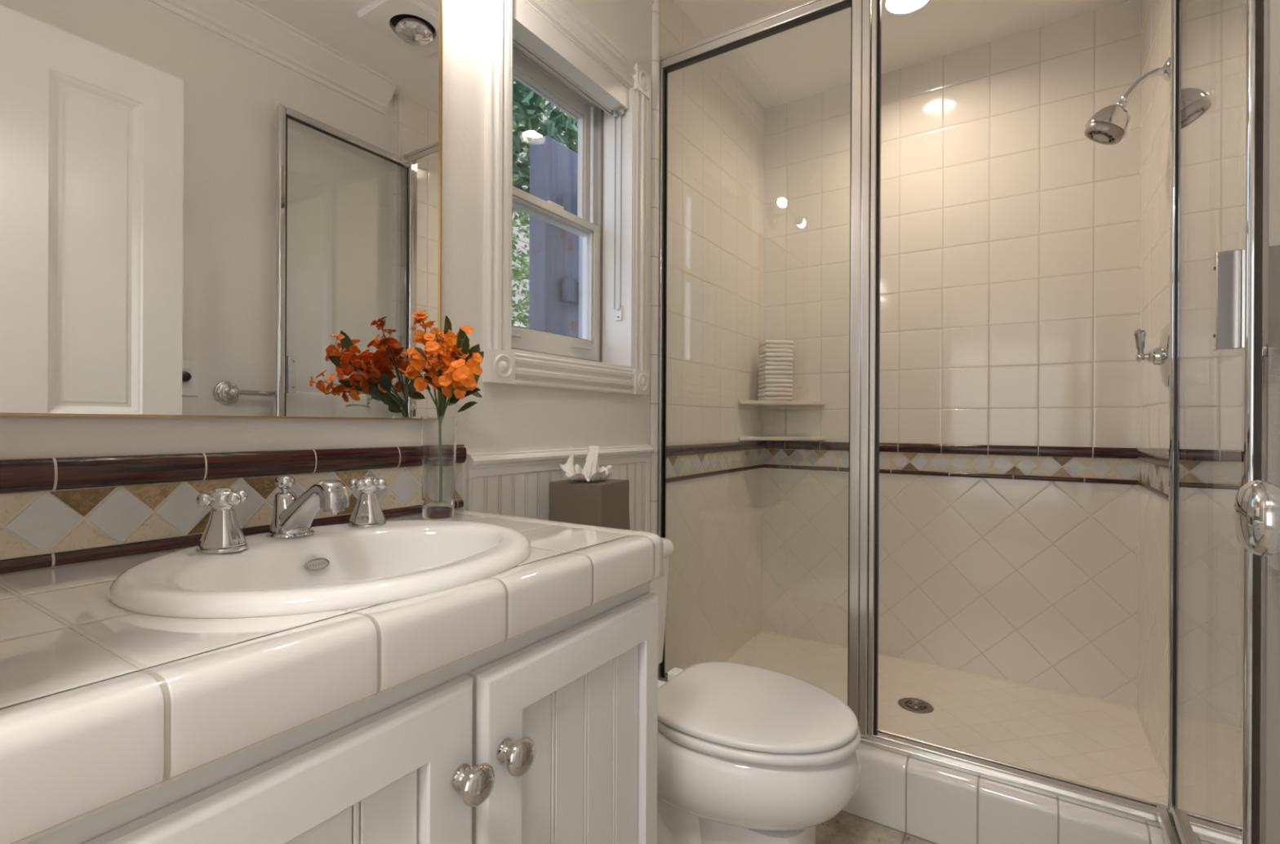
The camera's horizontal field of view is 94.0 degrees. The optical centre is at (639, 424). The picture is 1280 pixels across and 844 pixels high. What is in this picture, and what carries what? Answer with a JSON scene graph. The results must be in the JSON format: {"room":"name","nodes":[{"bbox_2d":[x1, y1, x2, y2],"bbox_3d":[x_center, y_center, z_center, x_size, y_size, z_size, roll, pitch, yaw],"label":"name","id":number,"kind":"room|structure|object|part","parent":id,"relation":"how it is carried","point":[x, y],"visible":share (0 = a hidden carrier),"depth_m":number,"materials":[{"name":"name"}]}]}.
{"room":"bathroom","nodes":[
{"label":"bathroom","id":0,"kind":"room"},
{"bbox_2d":[0,0,764,679],"bbox_3d":[-0.230,-0.166,1.706,0.240,2.530,2.735,0,0,33],"label":"wall","id":1,"kind":"structure","parent":0,"point":[715,195],"depth_m":2.02,"materials":[{"name":"paint"}]},
{"bbox_2d":[0,0,443,419],"bbox_3d":[-0.571,-0.433,0.943,0.013,0.849,0.619,0,0,33],"label":"wall mirror","id":2,"kind":"object","parent":1,"relation":"attached to","point":[209,208],"visible":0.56,"depth_m":0.87,"materials":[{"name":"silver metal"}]},
{"bbox_2d":[0,444,466,573],"bbox_3d":[-0.586,0.108,0.921,0.017,0.132,0.793,0,0,33],"label":"tile backsplash","id":3,"kind":"structure","parent":1,"relation":"attached to","point":[54,512],"depth_m":0.81,"materials":[{"name":"brown tile"}]},
{"bbox_2d":[466,461,645,531],"bbox_3d":[-0.177,0.507,1.566,0.008,0.785,0.709,0,0,33],"label":"wainscoting","id":4,"kind":"structure","parent":1,"relation":"attached to","point":[526,495],"depth_m":1.42,"materials":[{"name":"white paint"}]},
{"bbox_2d":[466,455,650,532],"bbox_3d":[-0.168,0.549,1.570,0.018,0.901,0.726,0,0,33],"label":"trim","id":5,"kind":"structure","parent":1,"relation":"attached to","point":[527,468],"depth_m":1.50,"materials":[{"name":"white paint"}]},
{"bbox_2d":[466,444,653,470],"bbox_3d":[-0.163,0.082,1.568,0.024,0.035,0.726,0,0,33],"label":"trim","id":6,"kind":"structure","parent":1,"relation":"attached to","point":[522,458],"depth_m":1.45,"materials":[{"name":"white paint"}]},
{"bbox_2d":[482,0,650,395],"bbox_3d":[-0.252,-0.587,1.636,0.266,0.991,0.652,0,0,33],"label":"window","id":7,"kind":"structure","parent":1,"relation":"in","point":[612,356],"depth_m":1.72,"materials":[{"name":"white paint"}]},
{"bbox_3d":[-0.314,-0.584,1.334,0.021,0.839,0.073,0,0,33],"label":"casing","id":8,"kind":"part","parent":7,"relation":"part of","materials":[{"name":"white paint"}]},
{"bbox_3d":[-0.300,-0.789,1.661,0.030,0.405,0.494,0,0,33],"label":"sash","id":9,"kind":"part","parent":7,"relation":"part of","materials":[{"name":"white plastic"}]},
{"bbox_3d":[-0.267,-0.402,1.646,0.030,0.415,0.499,0,0,33],"label":"sash","id":10,"kind":"part","parent":7,"relation":"part of","materials":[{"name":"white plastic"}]},
{"bbox_3d":[-0.306,-0.619,1.671,0.137,0.928,0.652,0,0,33],"label":"frame","id":11,"kind":"part","parent":7,"relation":"part of","materials":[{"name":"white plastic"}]},
{"bbox_2d":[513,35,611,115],"bbox_3d":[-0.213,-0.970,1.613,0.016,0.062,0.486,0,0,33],"label":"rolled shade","id":12,"kind":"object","parent":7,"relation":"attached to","point":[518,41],"depth_m":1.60,"materials":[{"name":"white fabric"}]},
{"bbox_2d":[513,0,629,320],"bbox_3d":[-0.193,-0.658,1.602,0.064,0.690,0.494,0,0,33],"label":"roller shade","id":13,"kind":"object","parent":7,"relation":"attached to","point":[533,33],"visible":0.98,"depth_m":1.58,"materials":[{"name":"white fabric"}]},
{"bbox_3d":[-0.066,-0.641,1.800,0.026,0.586,0.004,0,0,33],"label":"bead chain","id":14,"kind":"part","parent":13,"relation":"part of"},
{"bbox_3d":[-0.160,-0.127,1.575,0.021,0.073,0.502,0,0,33],"label":"casing","id":15,"kind":"part","parent":7,"relation":"part of","materials":[{"name":"white paint"}]},
{"bbox_3d":[-0.155,-1.043,1.575,0.021,0.073,0.502,0,0,33],"label":"casing","id":16,"kind":"part","parent":7,"relation":"part of","materials":[{"name":"white paint"}]},
{"bbox_3d":[-0.002,-0.583,1.817,0.021,0.839,0.073,0,0,33],"label":"casing","id":17,"kind":"part","parent":7,"relation":"part of","materials":[{"name":"white paint"}]},
{"bbox_2d":[647,0,653,4],"bbox_3d":[-0.343,-1.379,1.214,0.095,0.105,1.540,0,0,33],"label":"trim","id":18,"kind":"structure","parent":1,"relation":"attached to","point":[651,2],"depth_m":1.88,"materials":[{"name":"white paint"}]},
{"bbox_2d":[649,0,660,534],"bbox_3d":[0.050,-0.215,1.903,0.016,2.430,0.036,0,0,33],"label":"trim","id":19,"kind":"structure","parent":1,"relation":"attached to","point":[656,3],"depth_m":1.89,"materials":[{"name":"tile"}]},
{"bbox_2d":[666,440,764,483],"bbox_3d":[0.310,0.135,2.311,0.013,0.123,0.930,0,0,33],"label":"trim","id":20,"kind":"structure","parent":1,"relation":"attached to","point":[683,462],"depth_m":2.25,"materials":[{"name":"tile"}]},
{"bbox_2d":[842,742,1177,843],"bbox_3d":[0.607,0.919,1.575,1.316,0.167,0.130,0,0,33],"label":"shower curb","id":21,"kind":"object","parent":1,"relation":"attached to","point":[931,802],"depth_m":1.40,"materials":[{"name":"tile"}]},
{"bbox_2d":[657,0,1279,843],"bbox_3d":[0.461,-0.168,1.340,1.316,2.007,0.597,0,0,33],"label":"shower frame","id":22,"kind":"object","parent":21,"relation":"on","point":[1211,40],"visible":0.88,"depth_m":1.08,"materials":[{"name":"metal"}]},
{"bbox_3d":[0.591,-0.161,1.578,0.063,1.947,0.036,0,0,33],"label":"post","id":23,"kind":"part","parent":22,"relation":"part of","materials":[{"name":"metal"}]},
{"bbox_3d":[0.612,0.822,1.567,1.300,0.029,0.046,0,0,33],"label":"sill","id":24,"kind":"part","parent":22,"relation":"part of","materials":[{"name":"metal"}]},
{"bbox_3d":[0.932,0.807,1.013,0.017,0.024,0.563,0,0,34],"label":"drip rail","id":25,"kind":"part","parent":22,"relation":"part of","materials":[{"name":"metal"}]},
{"bbox_3d":[0.953,-0.159,1.004,0.015,1.892,0.509,0,0,33],"label":"glass","id":26,"kind":"part","parent":22,"relation":"part of","materials":[{"name":"clear glass"}]},
{"bbox_3d":[0.953,-0.159,1.002,0.022,1.932,0.563,0,0,34],"label":"shower door","id":27,"kind":"part","parent":22,"relation":"part of","materials":[{"name":"silver metal"}]},
{"bbox_3d":[0.800,-0.168,0.814,0.025,0.133,0.020,0,0,33],"label":"handle","id":28,"kind":"part","parent":22,"relation":"part of","materials":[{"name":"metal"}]},
{"bbox_3d":[0.831,-0.167,0.783,0.019,0.133,0.003,0,0,33],"label":"handle","id":29,"kind":"part","parent":22,"relation":"part of","materials":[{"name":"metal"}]},
{"bbox_2d":[816,810,939,843],"bbox_3d":[-0.378,1.048,0.253,2.300,0.100,3.220,0,0,33],"label":"floor","id":30,"kind":"structure","parent":0,"point":[845,828],"depth_m":1.46,"materials":[{"name":"tile"}]},
{"bbox_2d":[24,582,657,843],"bbox_3d":[-0.365,0.624,0.775,0.521,0.748,0.786,0,0,33],"label":"vanity cabinet","id":31,"kind":"object","parent":30,"relation":"on","point":[546,735],"visible":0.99,"depth_m":0.64,"materials":[{"name":"white paint"}]},
{"bbox_3d":[-0.292,0.586,0.495,0.022,0.616,0.386,0,0,33],"label":"door","id":32,"kind":"part","parent":31,"relation":"part of","materials":[{"name":"white paint"}]},
{"bbox_2d":[0,508,664,843],"bbox_3d":[-0.379,0.213,0.789,0.507,0.073,0.793,0,0,33],"label":"countertop","id":33,"kind":"structure","parent":31,"relation":"on","point":[204,693],"depth_m":0.49,"materials":[{"name":"tile"}]},
{"bbox_2d":[195,487,248,554],"bbox_3d":[-0.534,0.121,0.763,0.056,0.079,0.056,0,0,-12],"label":"tap","id":34,"kind":"object","parent":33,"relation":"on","point":[223,533],"visible":1,"depth_m":0.75,"materials":[{"name":"silver metal"}]},
{"bbox_2d":[107,520,531,618],"bbox_3d":[-0.373,0.242,0.778,0.431,0.166,0.483,0,0,33],"label":"sink basin","id":35,"kind":"object","parent":33,"relation":"in","point":[337,566],"visible":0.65,"depth_m":0.73,"materials":[{"name":"white ceramic"}]},
{"bbox_2d":[266,475,349,538],"bbox_3d":[-0.465,0.118,0.838,0.157,0.086,0.061,0,0,33],"label":"spout","id":36,"kind":"object","parent":35,"relation":"on","point":[292,517],"visible":1,"depth_m":0.83,"materials":[{"name":"silver metal"}]},
{"bbox_3d":[-0.519,0.090,0.874,0.026,0.030,0.026,0,0,33],"label":"lift knob","id":37,"kind":"part","parent":36,"relation":"part of","materials":[{"name":"silver metal"}]},
{"bbox_3d":[-0.457,0.119,0.833,0.138,0.086,0.041,0,0,33],"label":"spout arm","id":38,"kind":"part","parent":36,"relation":"part of","materials":[{"name":"silver metal"}]},
{"bbox_3d":[-0.451,0.197,0.835,0.004,0.013,0.030,0,0,33],"label":"badge plate","id":39,"kind":"part","parent":35,"relation":"part of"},
{"bbox_2d":[347,475,386,528],"bbox_3d":[-0.433,0.121,0.949,0.056,0.079,0.056,0,0,33],"label":"tap","id":40,"kind":"object","parent":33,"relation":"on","point":[367,513],"visible":1,"depth_m":0.94,"materials":[{"name":"silver metal"}]},
{"bbox_2d":[420,416,456,519],"bbox_3d":[-0.386,0.082,1.143,0.065,0.192,0.065,0,0,33],"label":"glass vase","id":41,"kind":"object","parent":33,"relation":"on","point":[437,433],"visible":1,"depth_m":1.12,"materials":[{"name":"clear glass"}]},
{"bbox_2d":[398,310,484,416],"bbox_3d":[-0.354,-0.030,1.058,0.146,0.359,0.218,0,0,-14],"label":"flower spray","id":42,"kind":"object","parent":41,"relation":"in","point":[457,380],"visible":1,"depth_m":1.04,"materials":[{"name":"orange plant"}]},
{"bbox_2d":[548,478,630,529],"bbox_3d":[-0.120,0.221,1.430,0.150,0.169,0.150,0,0,26],"label":"tissue box cover","id":43,"kind":"object","parent":33,"relation":"on","point":[605,503],"visible":0.63,"depth_m":1.37,"materials":[{"name":"brown wood"}]},
{"bbox_2d":[560,445,613,481],"bbox_3d":[-0.124,0.094,1.423,0.110,0.084,0.159,0,0,33],"label":"tissue","id":44,"kind":"object","parent":43,"relation":"on","point":[591,472],"visible":1,"depth_m":1.42,"materials":[{"name":"paper"}]},
{"bbox_3d":[-0.301,0.586,0.488,0.008,0.496,0.278,0,0,33],"label":"beadboard panel","id":45,"kind":"part","parent":31,"relation":"part of","materials":[{"name":"white paint"}]},
{"bbox_3d":[-0.174,0.373,0.622,0.036,0.041,0.041,0,0,33],"label":"knob","id":46,"kind":"part","parent":31,"relation":"part of","materials":[{"name":"silver metal"}]},
{"bbox_3d":[-0.140,0.373,0.674,0.036,0.041,0.041,0,0,33],"label":"knob","id":47,"kind":"part","parent":31,"relation":"part of","materials":[{"name":"silver metal"}]},
{"bbox_3d":[-0.080,0.587,0.823,0.022,0.616,0.384,0,0,33],"label":"door","id":48,"kind":"part","parent":31,"relation":"part of","materials":[{"name":"white paint"}]},
{"bbox_3d":[-0.079,0.587,0.832,0.008,0.496,0.276,0,0,33],"label":"beadboard panel","id":49,"kind":"part","parent":31,"relation":"part of","materials":[{"name":"white paint"}]},
{"bbox_2d":[650,537,861,843],"bbox_3d":[0.115,0.654,1.332,0.725,0.694,0.454,0,0,33],"label":"toilet","id":50,"kind":"object","parent":30,"relation":"on","point":[747,754],"visible":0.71,"depth_m":1.13,"materials":[{"name":"white ceramic"}]},
{"bbox_3d":[-0.105,0.486,1.477,0.185,0.277,0.434,0,0,33],"label":"tank","id":51,"kind":"part","parent":50,"relation":"part of","materials":[{"name":"white ceramic"}]},
{"bbox_2d":[657,679,666,688],"bbox_3d":[-0.023,0.694,1.408,0.240,0.132,0.220,0,0,33],"label":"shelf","id":52,"kind":"object","parent":50,"relation":"attached to","point":[660,682],"depth_m":1.45,"materials":[{"name":"white ceramic"}]},
{"bbox_3d":[-0.103,0.327,1.474,0.202,0.042,0.454,0,0,33],"label":"tank lid","id":53,"kind":"part","parent":50,"relation":"part of","materials":[{"name":"white ceramic"}]},
{"bbox_3d":[0.239,0.580,1.239,0.406,0.018,0.348,0,0,33],"label":"lid","id":54,"kind":"part","parent":50,"relation":"part of","materials":[{"name":"white plastic"}]},
{"bbox_3d":[0.207,0.698,1.259,0.488,0.164,0.374,0,0,33],"label":"bowl","id":55,"kind":"part","parent":50,"relation":"part of","materials":[{"name":"white ceramic"}]},
{"bbox_3d":[0.234,0.603,1.242,0.429,0.020,0.358,0,0,33],"label":"seat","id":56,"kind":"part","parent":50,"relation":"part of","materials":[{"name":"white plastic"}]},
{"bbox_2d":[675,0,1132,109],"bbox_3d":[-0.045,-1.480,0.748,2.500,0.100,4.400,0,0,33],"label":"ceiling","id":57,"kind":"structure","parent":0,"point":[813,57],"depth_m":2.18,"materials":[{"name":"paint"}]},
{"bbox_2d":[881,0,934,17],"bbox_3d":[0.898,-1.450,1.996,0.184,0.060,0.184,0,0,33],"label":"recessed light","id":58,"kind":"object","parent":57,"relation":"in","point":[891,8],"visible":0.92,"depth_m":2.05,"materials":[{"name":"white paint"}]},
{"bbox_2d":[725,632,1167,805],"bbox_3d":[0.880,0.984,1.988,1.570,0.080,1.100,0,0,33],"label":"floor","id":59,"kind":"structure","parent":0,"point":[1091,742],"depth_m":1.92,"materials":[{"name":"tile"}]},
{"bbox_2d":[897,697,933,713],"bbox_3d":[0.925,0.945,2.003,0.110,0.008,0.110,0,0,33],"label":"floor drain","id":60,"kind":"object","parent":59,"relation":"in","point":[912,704],"visible":1,"depth_m":2.00,"materials":[{"name":"metal"}]},
{"bbox_2d":[761,0,1141,706],"bbox_3d":[1.152,-0.159,2.381,1.550,2.530,0.100,0,0,33],"label":"wall","id":61,"kind":"structure","parent":0,"point":[1010,241],"depth_m":2.24,"materials":[{"name":"tile"}]},
{"bbox_2d":[738,400,825,405],"bbox_3d":[0.600,-0.089,2.508,0.284,0.016,0.284,0,0,33],"label":"corner shelf","id":62,"kind":"object","parent":61,"relation":"attached to","point":[740,402],"visible":1,"depth_m":2.50,"materials":[{"name":"ceramic"}]},
{"bbox_2d":[758,396,792,400],"bbox_3d":[0.576,-0.107,2.550,0.120,0.020,0.099,0,0,-4],"label":"folded washcloth","id":63,"kind":"object","parent":62,"relation":"on","point":[762,398],"visible":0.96,"depth_m":2.50,"materials":[{"name":"white fabric"}]},
{"bbox_2d":[757,391,792,397],"bbox_3d":[0.575,-0.125,2.546,0.120,0.020,0.099,0,0,-9],"label":"folded washcloth","id":64,"kind":"object","parent":63,"relation":"on","point":[766,393],"visible":0.96,"depth_m":2.50,"materials":[{"name":"white fabric"}]},
{"bbox_2d":[758,387,793,392],"bbox_3d":[0.578,-0.143,2.547,0.120,0.020,0.099,0,0,-8],"label":"folded washcloth","id":65,"kind":"object","parent":64,"relation":"on","point":[765,389],"visible":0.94,"depth_m":2.50,"materials":[{"name":"white fabric"}]},
{"bbox_2d":[758,383,792,388],"bbox_3d":[0.577,-0.161,2.548,0.120,0.020,0.099,0,0,-5],"label":"folded washcloth","id":66,"kind":"object","parent":65,"relation":"on","point":[763,385],"visible":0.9,"depth_m":2.50,"materials":[{"name":"white fabric"}]},
{"bbox_2d":[758,378,793,384],"bbox_3d":[0.577,-0.179,2.547,0.120,0.020,0.099,0,0,-8],"label":"folded washcloth","id":67,"kind":"object","parent":66,"relation":"on","point":[766,380],"visible":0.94,"depth_m":2.50,"materials":[{"name":"white fabric"}]},
{"bbox_2d":[757,374,792,380],"bbox_3d":[0.577,-0.198,2.550,0.120,0.020,0.099,0,0,-7],"label":"folded washcloth","id":68,"kind":"object","parent":67,"relation":"on","point":[765,376],"visible":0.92,"depth_m":2.50,"materials":[{"name":"white fabric"}]},
{"bbox_2d":[758,370,792,375],"bbox_3d":[0.578,-0.216,2.546,0.120,0.020,0.099,0,0,-4],"label":"folded washcloth","id":69,"kind":"object","parent":68,"relation":"on","point":[764,372],"visible":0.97,"depth_m":2.50,"materials":[{"name":"white fabric"}]},
{"bbox_2d":[758,365,792,371],"bbox_3d":[0.577,-0.234,2.546,0.120,0.020,0.099,0,0,-6],"label":"folded washcloth","id":70,"kind":"object","parent":69,"relation":"on","point":[766,367],"visible":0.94,"depth_m":2.50,"materials":[{"name":"white fabric"}]},
{"bbox_2d":[757,361,792,367],"bbox_3d":[0.576,-0.252,2.548,0.120,0.020,0.099,0,0,-7],"label":"folded washcloth","id":71,"kind":"object","parent":70,"relation":"on","point":[765,363],"visible":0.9,"depth_m":2.50,"materials":[{"name":"white fabric"}]},
{"bbox_2d":[758,357,792,363],"bbox_3d":[0.579,-0.271,2.547,0.120,0.020,0.099,0,0,-4],"label":"folded washcloth","id":72,"kind":"object","parent":71,"relation":"on","point":[764,359],"visible":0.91,"depth_m":2.50,"materials":[{"name":"white fabric"}]},
{"bbox_2d":[758,352,793,359],"bbox_3d":[0.579,-0.289,2.546,0.120,0.020,0.099,0,0,-7],"label":"folded washcloth","id":73,"kind":"object","parent":72,"relation":"on","point":[767,354],"visible":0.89,"depth_m":2.50,"materials":[{"name":"white fabric"}]},
{"bbox_2d":[758,348,792,355],"bbox_3d":[0.578,-0.307,2.549,0.120,0.020,0.099,0,0,-5],"label":"folded washcloth","id":74,"kind":"object","parent":73,"relation":"on","point":[766,350],"visible":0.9,"depth_m":2.50,"materials":[{"name":"white fabric"}]},
{"bbox_2d":[758,344,793,351],"bbox_3d":[0.580,-0.325,2.553,0.120,0.020,0.099,0,0,-9],"label":"folded washcloth","id":75,"kind":"object","parent":74,"relation":"on","point":[766,346],"visible":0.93,"depth_m":2.51,"materials":[{"name":"white fabric"}]},
{"bbox_2d":[758,339,793,346],"bbox_3d":[0.580,-0.343,2.553,0.120,0.020,0.099,0,0,-9],"label":"folded washcloth","id":76,"kind":"object","parent":75,"relation":"on","point":[765,342],"visible":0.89,"depth_m":2.51,"materials":[{"name":"white fabric"}]},
{"bbox_2d":[738,435,825,440],"bbox_3d":[0.600,0.061,2.508,0.284,0.016,0.284,0,0,33],"label":"corner shelf","id":77,"kind":"object","parent":61,"relation":"attached to","point":[748,437],"visible":1,"depth_m":2.50,"materials":[{"name":"ceramic"}]},
{"bbox_2d":[722,630,1167,790],"bbox_3d":[0.869,0.941,1.980,1.318,0.007,0.875,0,0,33],"label":"trim","id":78,"kind":"structure","parent":61,"relation":"attached to","point":[1157,762],"depth_m":2.18,"materials":[{"name":"beige tile"}]},
{"bbox_2d":[763,440,1137,484],"bbox_3d":[1.107,0.139,2.342,1.318,0.123,0.013,0,0,33],"label":"trim","id":79,"kind":"structure","parent":61,"relation":"attached to","point":[1109,465],"depth_m":2.24,"materials":[{"name":"tile"}]},
{"bbox_2d":[1137,0,1279,843],"bbox_3d":[1.005,-0.160,0.848,0.130,2.530,2.635,0,0,33],"label":"wall","id":80,"kind":"structure","parent":0,"point":[1156,15],"depth_m":1.68,"materials":[{"name":"tile"}]},
{"bbox_2d":[1084,57,1170,145],"bbox_3d":[1.326,-0.871,1.628,0.183,0.194,0.105,0,0,33],"label":"shower","id":81,"kind":"object","parent":80,"relation":"attached to","point":[1111,124],"visible":0.97,"depth_m":1.61,"materials":[{"name":"silver metal"}]},
{"bbox_3d":[1.359,-0.915,1.607,0.095,0.067,0.021,0,0,33],"label":"arm","id":82,"kind":"part","parent":81,"relation":"part of","materials":[{"name":"silver metal"}]},
{"bbox_2d":[1133,324,1169,386],"bbox_3d":[1.370,-0.181,1.601,0.074,0.166,0.166,0,0,33],"label":"shower valve","id":83,"kind":"object","parent":80,"relation":"attached to","point":[1160,356],"visible":0.95,"depth_m":1.58,"materials":[{"name":"silver metal"}]},
{"bbox_3d":[1.344,-0.221,1.605,0.027,0.072,0.028,0,0,33],"label":"lever","id":84,"kind":"part","parent":83,"relation":"part of","materials":[{"name":"silver metal"}]},
{"bbox_3d":[1.367,-0.181,1.603,0.054,0.048,0.048,0,0,33],"label":"stem","id":85,"kind":"part","parent":83,"relation":"part of","materials":[{"name":"silver metal"}]},
{"bbox_2d":[1134,448,1168,501],"bbox_3d":[1.421,0.141,1.626,0.013,0.123,0.875,0,0,33],"label":"trim","id":86,"kind":"structure","parent":80,"relation":"attached to","point":[1153,467],"depth_m":1.72,"materials":[{"name":"tile"}]},
{"bbox_2d":[1222,102,1239,751],"bbox_3d":[1.156,-0.209,1.180,0.030,2.430,0.036,0,0,33],"label":"trim","id":87,"kind":"structure","parent":80,"relation":"attached to","point":[1229,550],"depth_m":1.16,"materials":[{"name":"tile"}]},
{"bbox_3d":[0.921,-0.097,0.845,0.060,0.080,0.582,0,0,33],"label":"towel bar","id":88,"kind":"object","parent":80,"relation":"attached to","visible":0},
{"bbox_2d":[1222,346,1279,571],"bbox_3d":[0.936,0.048,0.907,0.034,0.316,0.347,0,0,33],"label":"hand towel","id":89,"kind":"object","parent":88,"relation":"hanging from","point":[1232,369],"visible":0.39,"depth_m":0.94,"materials":[{"name":"white fabric"}]},
{"bbox_3d":[-0.274,-0.216,0.178,1.345,2.430,0.120,0,0,33],"label":"wall","id":90,"kind":"structure","parent":0,"visible":0},
{"bbox_2d":[1233,480,1279,555],"bbox_3d":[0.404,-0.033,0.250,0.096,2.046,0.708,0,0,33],"label":"door knob","id":91,"kind":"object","parent":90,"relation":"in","point":[1256,510],"depth_m":0.50,"materials":[{"name":"silver metal"}]},
{"label":"outside","id":92,"kind":"structure","parent":0,"visible":0},
{"bbox_3d":[-3.150,1.234,7.388,10.700,0.100,15.000,0,0,33],"label":"ground","id":93,"kind":"structure","parent":92,"visible":0},
{"bbox_2d":[511,79,574,328],"bbox_3d":[-1.383,-1.718,4.707,1.834,5.433,3.286,0,0,33],"label":"tree","id":94,"kind":"object","parent":93,"relation":"on","point":[517,274],"visible":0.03,"depth_m":4.90,"materials":[{"name":"green plant"}]},
{"bbox_2d":[511,82,575,327],"bbox_3d":[-1.978,-2.760,10.037,0.360,7.500,6.300,0,0,33],"label":"sky","id":95,"kind":"structure","parent":93,"relation":"on","point":[522,242],"depth_m":9.84,"materials":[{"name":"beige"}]},
{"bbox_2d":[512,77,577,193],"bbox_3d":[-0.813,-0.823,3.268,0.559,3.640,1.509,0,0,33],"label":"tree","id":96,"kind":"object","parent":93,"relation":"on","point":[557,122],"visible":0.12,"depth_m":3.49,"materials":[{"name":"green plant"}]},
{"bbox_3d":[-0.750,-0.606,3.270,0.696,3.207,0.165,0,0,-30],"label":"stem","id":97,"kind":"part","parent":96,"relation":"part of","materials":[{"name":"green plant"}]},
{"bbox_2d":[528,135,582,338],"bbox_3d":[-0.320,-0.212,3.189,0.200,2.420,0.590,0,0,33],"label":"timber post","id":98,"kind":"object","parent":93,"relation":"on","point":[555,253],"visible":0.12,"depth_m":2.99,"materials":[{"name":"wood"}]}
]}

